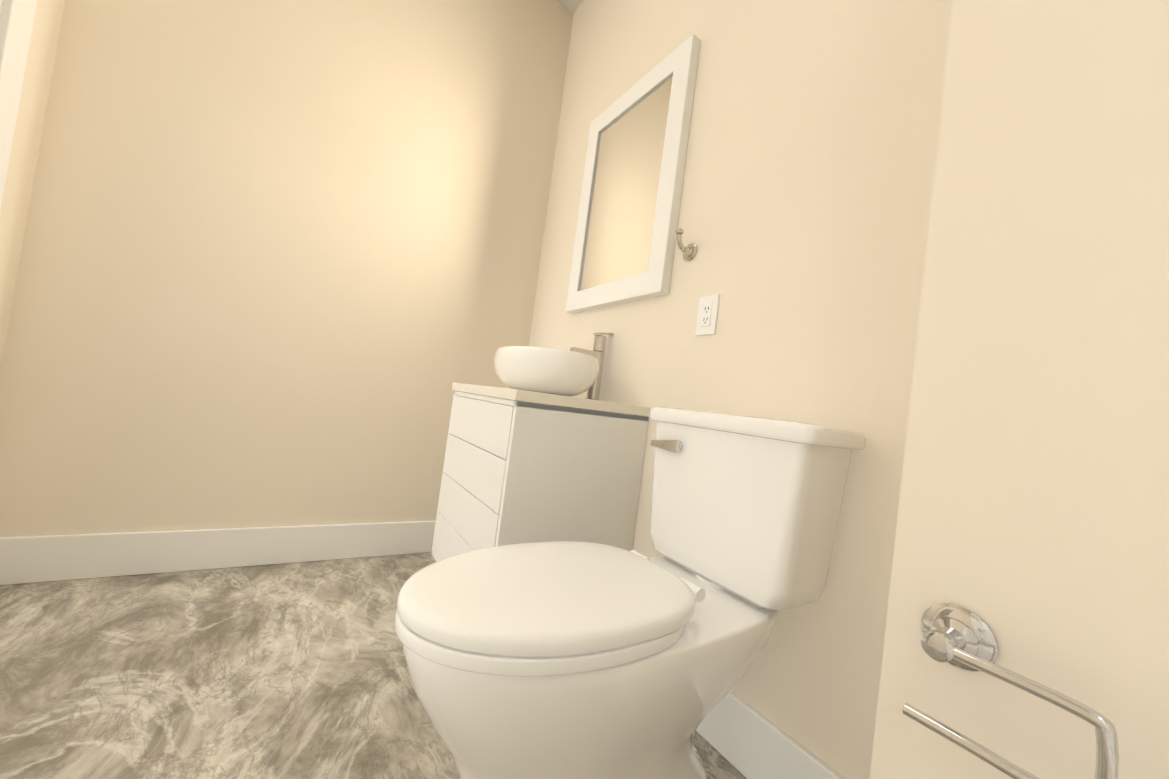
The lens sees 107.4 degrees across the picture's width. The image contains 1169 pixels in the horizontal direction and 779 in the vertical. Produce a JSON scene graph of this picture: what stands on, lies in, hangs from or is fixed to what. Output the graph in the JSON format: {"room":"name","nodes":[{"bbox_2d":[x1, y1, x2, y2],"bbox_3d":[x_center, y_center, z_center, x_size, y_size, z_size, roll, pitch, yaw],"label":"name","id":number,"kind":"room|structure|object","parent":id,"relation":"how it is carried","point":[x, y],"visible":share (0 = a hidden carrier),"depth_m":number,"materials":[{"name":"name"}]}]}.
{"room":"bathroom","nodes":[
{"label":"bathroom","id":0,"kind":"room"},
{"bbox_2d":[0,0,64,370],"bbox_3d":[-1.679,-0.839,1.206,0.120,2.900,0.270,9,-2,-33],"label":"wall","id":1,"kind":"structure","parent":0,"point":[30,119],"depth_m":1.30,"materials":[{"name":"beige paint"}]},
{"bbox_2d":[0,0,573,536],"bbox_3d":[-1.057,-0.738,1.844,1.870,2.900,0.120,9,-2,-33],"label":"wall","id":2,"kind":"structure","parent":0,"point":[278,262],"depth_m":1.68,"materials":[{"name":"beige paint"}]},
{"bbox_2d":[0,521,435,584],"bbox_3d":[-1.149,0.637,1.776,1.718,0.148,0.016,9,-2,-33],"label":"baseboard","id":3,"kind":"structure","parent":2,"relation":"attached to","point":[34,559],"depth_m":1.58,"materials":[{"name":"white wood"}]},
{"bbox_2d":[0,552,746,778],"bbox_3d":[-2.050,0.559,-0.286,5.740,0.060,6.240,9,-2,-33],"label":"floor","id":4,"kind":"structure","parent":0,"point":[298,670],"depth_m":1.06,"materials":[{"name":"stone"}]},
{"bbox_2d":[431,382,650,561],"bbox_3d":[-0.198,0.419,1.529,0.484,0.812,0.608,9,-2,-33],"label":"bathroom vanity","id":5,"kind":"object","parent":4,"relation":"on","point":[521,466],"visible":0.67,"depth_m":1.29,"materials":[{"name":"white paint"}]},
{"bbox_2d":[494,346,598,396],"bbox_3d":[-0.146,-0.056,1.537,0.338,0.142,0.481,9,-2,-33],"label":"sink","id":6,"kind":"object","parent":5,"relation":"in","point":[552,371],"visible":0.94,"depth_m":1.36,"materials":[{"name":"white ceramic"}]},
{"bbox_2d":[570,332,613,400],"bbox_3d":[0.030,-0.097,1.627,0.193,0.274,0.058,9,-2,-33],"label":"faucet","id":7,"kind":"object","parent":5,"relation":"on","point":[598,353],"visible":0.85,"depth_m":1.62,"materials":[{"name":"silver metal"}]},
{"bbox_2d":[394,406,865,778],"bbox_3d":[0.070,0.430,0.815,0.814,0.816,0.448,9,-2,-33],"label":"toilet","id":8,"kind":"object","parent":4,"relation":"on","point":[563,660],"visible":1,"depth_m":0.70,"materials":[{"name":"white ceramic"}]},
{"bbox_2d":[556,0,582,12],"bbox_3d":[0.029,-2.127,0.612,1.990,0.060,3.240,9,-2,-33],"label":"ceiling","id":9,"kind":"structure","parent":0,"point":[572,5],"depth_m":2.29,"materials":[{"name":"white paint"}]},
{"bbox_2d":[529,0,952,778],"bbox_3d":[0.268,-0.571,1.609,0.120,2.900,1.960,9,-2,-33],"label":"wall","id":10,"kind":"structure","parent":0,"point":[807,178],"depth_m":1.04,"materials":[{"name":"beige paint"}]},
{"bbox_2d":[565,34,699,313],"bbox_3d":[0.152,-0.760,1.680,0.037,0.870,0.620,9,-2,-33],"label":"mirror","id":11,"kind":"object","parent":10,"relation":"attached to","point":[627,222],"visible":1,"depth_m":1.60,"materials":[{"name":"white mirror"}]},
{"bbox_2d":[676,228,696,260],"bbox_3d":[0.309,-0.452,1.342,0.069,0.085,0.056,9,-2,-33],"label":"robe hook","id":12,"kind":"object","parent":10,"relation":"attached to","point":[689,251],"visible":1,"depth_m":1.34,"materials":[{"name":"silver metal"}]},
{"bbox_2d":[695,294,719,335],"bbox_3d":[0.360,-0.218,1.264,0.009,0.116,0.072,9,-2,-33],"label":"electrical outlet","id":13,"kind":"object","parent":10,"relation":"attached to","point":[707,315],"visible":1,"depth_m":1.26,"materials":[{"name":"white plastic"}]},
{"bbox_2d":[696,691,844,778],"bbox_3d":[0.186,0.797,1.290,0.016,0.148,1.390,9,-2,-33],"label":"baseboard","id":14,"kind":"structure","parent":10,"relation":"attached to","point":[743,738],"depth_m":0.97,"materials":[{"name":"white wood"}]},
{"bbox_2d":[869,0,1168,778],"bbox_3d":[1.031,-0.516,0.175,0.390,2.900,1.280,9,-2,-33],"label":"wall","id":15,"kind":"structure","parent":0,"point":[1032,529],"depth_m":0.48,"materials":[{"name":"beige paint"}]},
{"bbox_2d":[903,603,1118,778],"bbox_3d":[0.442,0.323,0.458,0.070,0.129,0.166,9,-2,-33],"label":"toilet paper holder","id":16,"kind":"object","parent":15,"relation":"attached to","point":[959,637],"visible":1,"depth_m":0.46,"materials":[{"name":"silver metal"}]},
{"bbox_3d":[-1.230,-1.821,0.746,0.120,0.865,0.900,9,-2,-33],"label":"wall","id":17,"kind":"structure","parent":0,"visible":0},
{"bbox_2d":[0,0,36,209],"bbox_3d":[-1.413,-0.431,0.703,0.156,2.130,1.090,9,-2,-33],"label":"door frame","id":18,"kind":"structure","parent":17,"relation":"attached to","point":[16,21],"depth_m":1.18,"materials":[{"name":"white wood"}]}
]}

